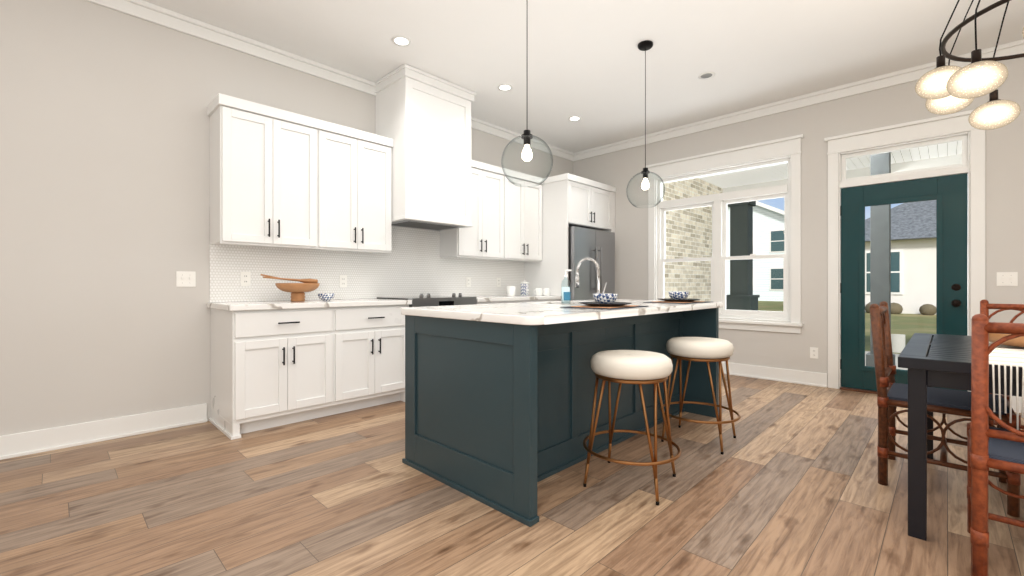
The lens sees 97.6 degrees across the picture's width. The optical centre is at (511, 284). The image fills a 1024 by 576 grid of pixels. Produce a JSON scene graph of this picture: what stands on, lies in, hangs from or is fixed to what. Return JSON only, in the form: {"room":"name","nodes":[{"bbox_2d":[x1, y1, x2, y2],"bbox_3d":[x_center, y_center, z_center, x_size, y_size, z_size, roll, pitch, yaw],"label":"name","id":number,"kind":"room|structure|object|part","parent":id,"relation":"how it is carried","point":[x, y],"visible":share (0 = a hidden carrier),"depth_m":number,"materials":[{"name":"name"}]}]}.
{"room":"kitchen and dining room","nodes":[
{"label":"kitchen and dining room","id":0,"kind":"room"},
{"bbox_2d":[0,0,572,435],"bbox_3d":[-1.961,-0.475,3.972,0.150,3.050,8.460,0,0,44],"label":"wall","id":1,"kind":"structure","parent":0,"point":[104,177],"depth_m":3.06,"materials":[{"name":"paint"}]},
{"bbox_2d":[0,403,206,459],"bbox_3d":[-3.534,0.980,2.226,0.028,0.140,3.405,0,0,44],"label":"baseboard","id":2,"kind":"structure","parent":1,"relation":"attached to","point":[34,442],"depth_m":3.00,"materials":[{"name":"white wood"}]},
{"bbox_2d":[176,271,195,286],"bbox_3d":[-2.441,-0.045,3.357,0.017,0.115,0.118,0,0,44],"label":"switch plate","id":3,"kind":"object","parent":1,"relation":"attached to","point":[185,278],"visible":1,"depth_m":3.36,"materials":[{"name":"plastic"}]},
{"bbox_2d":[240,272,250,285],"bbox_3d":[-2.163,-0.050,3.637,0.008,0.115,0.072,0,0,44],"label":"outlet","id":4,"kind":"object","parent":1,"relation":"attached to","point":[245,278],"visible":1,"depth_m":3.63,"materials":[{"name":"plastic"}]},
{"bbox_2d":[207,93,326,249],"bbox_3d":[-1.957,-0.847,3.630,0.328,1.065,0.767,0,0,44],"label":"upper cabinet","id":5,"kind":"object","parent":1,"relation":"attached to","point":[279,178],"depth_m":3.46,"materials":[{"name":"white wood"}]},
{"bbox_2d":[85,0,576,161],"bbox_3d":[-1.888,-1.942,3.901,0.054,0.115,8.160,0,0,44],"label":"crown molding","id":6,"kind":"structure","parent":1,"relation":"attached to","point":[158,15],"depth_m":3.70,"materials":[{"name":"white wood"}]},
{"bbox_2d":[339,275,346,286],"bbox_3d":[-1.591,-0.035,4.225,0.008,0.115,0.072,0,0,44],"label":"outlet","id":7,"kind":"object","parent":1,"relation":"attached to","point":[342,280],"visible":1,"depth_m":4.22,"materials":[{"name":"plastic"}]},
{"bbox_2d":[319,122,392,252],"bbox_3d":[-1.517,-0.847,4.083,0.328,1.065,0.767,0,0,44],"label":"upper cabinet","id":8,"kind":"object","parent":1,"relation":"attached to","point":[358,161],"depth_m":4.00,"materials":[{"name":"white wood"}]},
{"bbox_2d":[210,226,523,301],"bbox_3d":[-1.088,-0.238,4.755,0.008,0.744,3.592,0,0,44],"label":"backsplash","id":9,"kind":"structure","parent":1,"relation":"attached to","point":[413,263],"depth_m":4.41,"materials":[{"name":"white tile"}]},
{"bbox_2d":[374,64,475,230],"bbox_3d":[-0.879,-1.298,4.551,0.587,1.398,0.858,0,0,44],"label":"range hood","id":10,"kind":"object","parent":1,"relation":"attached to","point":[423,120],"visible":0.92,"depth_m":4.31,"materials":[{"name":"white wood"}]},
{"bbox_2d":[466,277,470,286],"bbox_3d":[-0.517,-0.035,5.329,0.008,0.115,0.072,0,0,44],"label":"outlet","id":11,"kind":"object","parent":1,"relation":"attached to","point":[468,281],"visible":1,"depth_m":5.33,"materials":[{"name":"plastic"}]},
{"bbox_2d":[440,160,511,259],"bbox_3d":[-0.428,-0.847,5.202,0.328,1.065,0.768,0,0,44],"label":"upper cabinet","id":12,"kind":"object","parent":1,"relation":"attached to","point":[506,217],"depth_m":5.12,"materials":[{"name":"white wood"}]},
{"bbox_2d":[496,278,500,286],"bbox_3d":[-0.169,-0.035,5.688,0.008,0.115,0.072,0,0,44],"label":"outlet","id":13,"kind":"object","parent":1,"relation":"attached to","point":[498,282],"visible":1,"depth_m":5.68,"materials":[{"name":"plastic"}]},
{"bbox_2d":[508,170,542,261],"bbox_3d":[0.013,-0.847,5.655,0.328,1.065,0.768,0,0,44],"label":"upper cabinet","id":14,"kind":"object","parent":1,"relation":"attached to","point":[526,194],"depth_m":5.59,"materials":[{"name":"white wood"}]},
{"bbox_2d":[0,374,1023,575],"bbox_3d":[0.781,1.100,1.305,7.800,0.100,8.460,0,0,44],"label":"floor","id":15,"kind":"structure","parent":0,"point":[786,483],"depth_m":2.11,"materials":[{"name":"brown wood"}]},
{"bbox_2d":[209,307,344,439],"bbox_3d":[-1.846,0.613,3.530,0.627,0.876,0.767,0,0,44],"label":"base cabinet","id":16,"kind":"object","parent":15,"relation":"on","point":[270,368],"depth_m":3.27,"materials":[{"name":"white wood"}]},
{"bbox_2d":[207,299,411,310],"bbox_3d":[-1.626,0.154,3.740,0.649,0.039,1.425,0,0,44],"label":"countertop","id":17,"kind":"structure","parent":16,"relation":"on","point":[250,305],"depth_m":3.46,"materials":[{"name":"stone"}]},
{"bbox_2d":[261,274,319,301],"bbox_3d":[-1.793,0.024,3.636,0.330,0.221,0.437,0,0,44],"label":"pedestal bowl","id":18,"kind":"object","parent":17,"relation":"on","point":[297,290],"visible":1,"depth_m":3.59,"materials":[{"name":"brown wood"}]},
{"bbox_2d":[318,293,334,300],"bbox_3d":[-1.584,0.103,3.821,0.136,0.062,0.136,0,0,44],"label":"bowl","id":19,"kind":"object","parent":17,"relation":"on","point":[326,296],"visible":1,"depth_m":3.78,"materials":[{"name":"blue ceramic"}]},
{"bbox_2d":[345,304,408,411],"bbox_3d":[-1.408,0.613,3.980,0.627,0.876,0.768,0,0,44],"label":"base cabinet","id":20,"kind":"object","parent":15,"relation":"on","point":[374,335],"depth_m":3.79,"materials":[{"name":"white wood"}]},
{"bbox_2d":[377,293,476,306],"bbox_3d":[-0.832,0.565,4.505,0.689,0.970,0.774,0,0,44],"label":"range","id":21,"kind":"object","parent":15,"relation":"on","point":[421,300],"visible":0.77,"depth_m":4.31,"materials":[{"name":"silver metal"}]},
{"bbox_2d":[477,300,528,303],"bbox_3d":[-0.321,0.613,5.097,0.627,0.876,0.771,0,0,44],"label":"base cabinet","id":22,"kind":"object","parent":15,"relation":"on","point":[498,302],"depth_m":4.89,"materials":[{"name":"white wood"}]},
{"bbox_2d":[462,295,561,301],"bbox_3d":[-0.095,0.154,5.314,0.649,0.039,1.407,0,0,44],"label":"countertop","id":23,"kind":"structure","parent":22,"relation":"on","point":[502,298],"depth_m":5.13,"materials":[{"name":"stone"}]},
{"bbox_2d":[506,286,514,295],"bbox_3d":[-0.021,0.074,5.515,0.110,0.120,0.132,0,0,44],"label":"creamer pitcher","id":24,"kind":"object","parent":23,"relation":"on","point":[510,290],"visible":1,"depth_m":5.48,"materials":[{"name":"white ceramic"}]},
{"bbox_2d":[520,280,528,295],"bbox_3d":[0.161,0.035,5.702,0.108,0.197,0.108,0,0,44],"label":"canister","id":25,"kind":"object","parent":23,"relation":"on","point":[524,288],"visible":1,"depth_m":5.66,"materials":[{"name":"ceramic"}]},
{"bbox_2d":[534,288,541,295],"bbox_3d":[0.332,0.086,5.648,0.086,0.095,0.104,0,0,44],"label":"mug","id":26,"kind":"object","parent":23,"relation":"on","point":[538,291],"visible":0.98,"depth_m":5.62,"materials":[{"name":"ceramic"}]},
{"bbox_2d":[542,288,549,295],"bbox_3d":[0.427,0.086,5.682,0.086,0.095,0.112,0,0,44],"label":"mug","id":27,"kind":"object","parent":23,"relation":"on","point":[545,291],"visible":0.98,"depth_m":5.66,"materials":[{"name":"ceramic"}]},
{"bbox_2d":[529,299,559,301],"bbox_3d":[0.119,0.613,5.550,0.627,0.876,0.771,0,0,44],"label":"base cabinet","id":28,"kind":"object","parent":15,"relation":"on","point":[547,299],"depth_m":5.39,"materials":[{"name":"white wood"}]},
{"bbox_2d":[402,320,718,526],"bbox_3d":[0.505,0.696,3.114,1.022,0.709,2.278,0,0,44],"label":"kitchen island","id":29,"kind":"object","parent":15,"relation":"on","point":[498,416],"depth_m":2.45,"materials":[{"name":"teal wood"}]},
{"bbox_2d":[401,299,722,324],"bbox_3d":[0.508,0.154,3.115,1.085,0.039,2.315,0,0,44],"label":"island countertop","id":30,"kind":"structure","parent":29,"relation":"on","point":[538,313],"depth_m":2.44,"materials":[{"name":"stone"}]},
{"bbox_2d":[561,269,570,303],"bbox_3d":[0.388,0.012,3.187,0.078,0.244,0.066,0,0,44],"label":"soap dispenser bottle","id":31,"kind":"object","parent":30,"relation":"on","point":[566,295],"visible":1,"depth_m":3.17,"materials":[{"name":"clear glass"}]},
{"bbox_2d":[575,257,606,301],"bbox_3d":[0.591,-0.037,3.381,0.233,0.341,0.107,0,0,44],"label":"tap","id":32,"kind":"object","parent":30,"relation":"on","point":[577,273],"visible":0.75,"depth_m":3.34,"materials":[{"name":"silver metal"}]},
{"bbox_2d":[560,294,647,309],"bbox_3d":[0.570,0.094,2.738,0.364,0.080,0.496,0,0,44],"label":"place setting","id":33,"kind":"object","parent":30,"relation":"on","point":[605,301],"visible":1,"depth_m":2.67,"materials":[{"name":"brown ceramic"}]},
{"bbox_2d":[644,292,707,303],"bbox_3d":[1.295,0.094,3.483,0.354,0.080,0.490,0,0,44],"label":"place setting","id":34,"kind":"object","parent":30,"relation":"on","point":[678,297],"visible":1,"depth_m":3.41,"materials":[{"name":"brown ceramic"}]},
{"bbox_2d":[524,173,615,300],"bbox_3d":[0.818,-0.165,6.172,0.761,2.430,1.122,0,0,44],"label":"tall cabinet","id":35,"kind":"object","parent":15,"relation":"on","point":[569,200],"visible":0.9,"depth_m":5.75,"materials":[{"name":"white wood"}]},
{"bbox_2d":[568,226,614,300],"bbox_3d":[0.850,0.163,6.099,0.808,1.775,0.940,0,0,44],"label":"refrigerator","id":36,"kind":"object","parent":15,"relation":"on","point":[598,246],"visible":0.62,"depth_m":5.77,"materials":[{"name":"silver metal"}]},
{"bbox_2d":[583,350,680,504],"bbox_3d":[0.635,0.707,2.396,0.505,0.684,0.505,0,0,44],"label":"bar stool","id":37,"kind":"object","parent":15,"relation":"on","point":[639,367],"visible":1,"depth_m":2.27,"materials":[{"name":"leather"}]},
{"bbox_2d":[660,337,740,454],"bbox_3d":[1.269,0.707,3.041,0.506,0.684,0.506,0,0,44],"label":"bar stool","id":38,"kind":"object","parent":15,"relation":"on","point":[707,350],"visible":0.98,"depth_m":2.91,"materials":[{"name":"leather"}]},
{"bbox_2d":[869,301,1020,516],"bbox_3d":[2.278,0.574,2.388,0.538,0.951,0.525,0,0,44],"label":"dining chair","id":39,"kind":"object","parent":15,"relation":"on","point":[892,395],"visible":0.71,"depth_m":2.35,"materials":[{"name":"wood"}]},
{"bbox_2d":[898,333,1021,540],"bbox_3d":[2.383,0.675,2.042,0.870,0.750,1.310,0,0,44],"label":"dining table","id":40,"kind":"object","parent":15,"relation":"on","point":[935,360],"visible":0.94,"depth_m":1.85,"materials":[{"name":"black wood"}]},
{"bbox_2d":[989,342,1023,429],"bbox_3d":[2.380,0.408,2.045,0.360,0.242,1.339,0,0,44],"label":"table runner","id":41,"kind":"object","parent":40,"relation":"on","point":[1005,355],"visible":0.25,"depth_m":1.67,"materials":[{"name":"white fabric"}]},
{"bbox_2d":[989,333,1023,346],"bbox_3d":[2.418,0.251,2.085,0.380,0.070,0.380,0,0,44],"label":"bowl","id":42,"kind":"object","parent":41,"relation":"on","point":[1015,342],"visible":0.48,"depth_m":2.04,"materials":[{"name":"brown wood"}]},
{"bbox_2d":[967,314,1023,575],"bbox_3d":[1.954,0.574,1.550,0.525,0.951,0.538,0,0,44],"label":"dining chair","id":43,"kind":"object","parent":15,"relation":"on","point":[988,447],"visible":1,"depth_m":1.54,"materials":[{"name":"wood"}]},
{"bbox_2d":[980,299,1023,431],"bbox_3d":[3.234,0.574,2.723,0.525,0.951,0.538,0,0,44],"label":"dining chair","id":44,"kind":"object","parent":15,"relation":"on","point":[985,306],"visible":0.21,"depth_m":3.00,"materials":[{"name":"wood"}]},
{"bbox_2d":[143,0,1023,152],"bbox_3d":[0.781,-2.050,1.305,7.800,0.100,8.460,0,0,44],"label":"ceiling","id":45,"kind":"structure","parent":0,"point":[586,61],"depth_m":3.74,"materials":[{"name":"paint"}]},
{"bbox_2d":[392,36,410,46],"bbox_3d":[-0.907,-1.997,3.672,0.150,0.006,0.150,0,0,44],"label":"recessed light","id":46,"kind":"object","parent":45,"relation":"in","point":[402,41],"visible":1,"depth_m":3.67,"materials":[{"name":"white"}]},
{"bbox_2d":[498,84,511,90],"bbox_3d":[-0.070,-1.997,4.532,0.150,0.006,0.150,0,0,44],"label":"recessed light","id":47,"kind":"object","parent":45,"relation":"in","point":[504,87],"visible":1,"depth_m":4.53,"materials":[{"name":"white"}]},
{"bbox_2d":[501,0,552,184],"bbox_3d":[0.090,-1.300,2.674,0.310,1.399,0.310,0,0,44],"label":"pendant light","id":48,"kind":"object","parent":45,"relation":"hanging from","point":[527,136],"visible":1,"depth_m":2.66,"materials":[{"name":"clear glass"}]},
{"bbox_2d":[568,116,580,120],"bbox_3d":[0.752,-1.997,5.378,0.150,0.006,0.150,0,0,44],"label":"recessed light","id":49,"kind":"object","parent":45,"relation":"in","point":[574,118],"visible":1,"depth_m":5.37,"materials":[{"name":"white"}]},
{"bbox_2d":[626,40,664,206],"bbox_3d":[1.108,-1.325,3.721,0.310,1.349,0.310,0,0,44],"label":"pendant light","id":50,"kind":"object","parent":45,"relation":"hanging from","point":[645,45],"visible":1,"depth_m":3.71,"materials":[{"name":"clear glass"}]},
{"bbox_2d":[698,72,714,79],"bbox_3d":[1.857,-1.997,4.276,0.150,0.006,0.150,0,0,44],"label":"recessed light","id":51,"kind":"object","parent":45,"relation":"attached to","point":[705,75],"visible":1,"depth_m":4.27,"materials":[{"name":"white metal"}]},
{"bbox_2d":[915,0,1023,129],"bbox_3d":[2.571,-1.429,2.070,1.051,1.140,1.043,0,0,44],"label":"chandelier","id":52,"kind":"object","parent":45,"relation":"hanging from","point":[942,88],"visible":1,"depth_m":2.29,"materials":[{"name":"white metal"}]},
{"bbox_2d":[573,57,1023,386],"bbox_3d":[3.678,-0.475,4.284,7.500,3.050,0.150,0,0,44],"label":"wall","id":53,"kind":"structure","parent":0,"point":[815,125],"depth_m":4.68,"materials":[{"name":"paint"}]},
{"bbox_2d":[646,134,803,332],"bbox_3d":[2.482,-0.537,5.405,1.791,2.105,0.210,0,0,44],"label":"window","id":54,"kind":"structure","parent":53,"relation":"in","point":[786,147],"depth_m":5.26,"materials":[{"name":"white wood"}]},
{"bbox_3d":[2.506,-0.502,5.430,1.537,1.771,0.100,0,0,44],"label":"window frame sash","id":55,"kind":"part","parent":54,"relation":"part of","materials":[{"name":"white wood"}]},
{"bbox_2d":[722,362,826,387],"bbox_3d":[2.347,0.980,5.452,2.465,0.140,0.027,0,0,44],"label":"baseboard","id":56,"kind":"structure","parent":53,"relation":"attached to","point":[753,371],"depth_m":4.90,"materials":[{"name":"white wood"}]},
{"bbox_2d":[573,39,1023,160],"bbox_3d":[3.608,-1.942,4.212,7.380,0.115,0.050,0,0,44],"label":"crown molding","id":57,"kind":"structure","parent":53,"relation":"attached to","point":[1017,47],"depth_m":4.75,"materials":[{"name":"white wood"}]},
{"bbox_2d":[810,347,817,358],"bbox_3d":[3.156,0.710,4.680,0.072,0.115,0.008,0,0,44],"label":"electrical outlet","id":58,"kind":"object","parent":53,"relation":"attached to","point":[814,352],"visible":1,"depth_m":4.68,"materials":[{"name":"plastic"}]},
{"bbox_2d":[700,141,967,200],"bbox_3d":[5.053,-1.850,5.555,6.100,0.600,3.590,0,0,44],"label":"roof","id":59,"kind":"structure","parent":53,"relation":"attached to","point":[773,176],"depth_m":6.79,"materials":[{"name":"painted wood"}]},
{"bbox_2d":[840,173,966,390],"bbox_3d":[3.665,0.026,4.242,0.908,2.004,0.201,0,0,44],"label":"door leaf","id":60,"kind":"structure","parent":53,"relation":"in","point":[948,193],"depth_m":4.22,"materials":[{"name":"teal wood"}]},
{"bbox_2d":[824,110,984,393],"bbox_3d":[3.687,-0.228,4.257,1.160,2.555,0.215,0,0,44],"label":"door frame","id":61,"kind":"structure","parent":53,"relation":"attached to","point":[972,165],"depth_m":4.19,"materials":[{"name":"white wood"}]},
{"bbox_2d":[851,143,961,173],"bbox_3d":[3.693,-1.180,4.264,0.830,0.210,0.004,0,0,44],"label":"transom window","id":62,"kind":"structure","parent":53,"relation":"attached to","point":[904,157],"depth_m":4.25,"materials":[{"name":"clear glass"}]},
{"bbox_2d":[997,272,1017,285],"bbox_3d":[4.124,-0.050,3.732,0.118,0.115,0.017,0,0,44],"label":"switch plate","id":63,"kind":"object","parent":53,"relation":"attached to","point":[1007,278],"visible":1,"depth_m":3.73,"materials":[{"name":"plastic"}]},
{"bbox_2d":[995,394,1021,412],"bbox_3d":[5.163,0.980,2.724,3.135,0.140,0.016,0,0,44],"label":"baseboard","id":64,"kind":"structure","parent":53,"relation":"attached to","point":[1013,397],"depth_m":3.70,"materials":[{"name":"white wood"}]},
{"label":"outside","id":65,"kind":"structure","parent":0,"visible":0},
{"bbox_2d":[758,301,967,353],"bbox_3d":[31.372,1.350,32.261,120.000,0.300,150.000,0,0,44],"label":"ground","id":66,"kind":"structure","parent":65,"point":[901,327],"depth_m":13.97,"materials":[{"name":"green plant"}]},
{"bbox_2d":[663,178,721,301],"bbox_3d":[2.845,-0.525,7.423,0.230,3.450,3.190,0,0,44],"label":"brick wall","id":67,"kind":"structure","parent":66,"relation":"on","point":[689,239],"depth_m":7.31,"materials":[{"name":"beige brick"}]},
{"bbox_2d":[726,201,783,300],"bbox_3d":[21.655,-2.900,38.907,10.500,8.200,12.020,0,0,44],"label":"house","id":68,"kind":"structure","parent":66,"relation":"on","point":[770,221],"depth_m":33.65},
{"bbox_2d":[865,351,907,369],"bbox_3d":[5.001,1.130,5.466,5.650,0.140,3.390,0,0,44],"label":"porch","id":69,"kind":"object","parent":66,"relation":"on","point":[896,360],"depth_m":6.29,"materials":[{"name":"concrete"}]},
{"bbox_2d":[726,201,759,310],"bbox_3d":[4.220,-0.245,8.241,0.480,2.610,0.480,0,0,44],"label":"column","id":70,"kind":"structure","parent":69,"relation":"on","point":[738,234],"depth_m":8.12,"materials":[{"name":"black wood"}]},
{"bbox_2d":[866,152,904,366],"bbox_3d":[4.556,-0.375,5.459,0.360,2.870,0.260,0,0,44],"label":"post","id":71,"kind":"object","parent":69,"relation":"on","point":[880,250],"depth_m":5.43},
{"bbox_2d":[865,177,967,315],"bbox_3d":[21.345,-1.950,21.089,10.500,6.300,11.000,0,0,44],"label":"house","id":72,"kind":"structure","parent":66,"relation":"on","point":[910,221],"depth_m":18.81,"materials":[{"name":"white brick"}]},
{"bbox_2d":[865,303,967,314],"bbox_3d":[17.539,1.000,16.979,8.208,0.610,0.678,0,0,44],"label":"hedge","id":73,"kind":"object","parent":66,"relation":"on","point":[927,309],"depth_m":17.96,"materials":[{"name":"green plant"}]}
]}

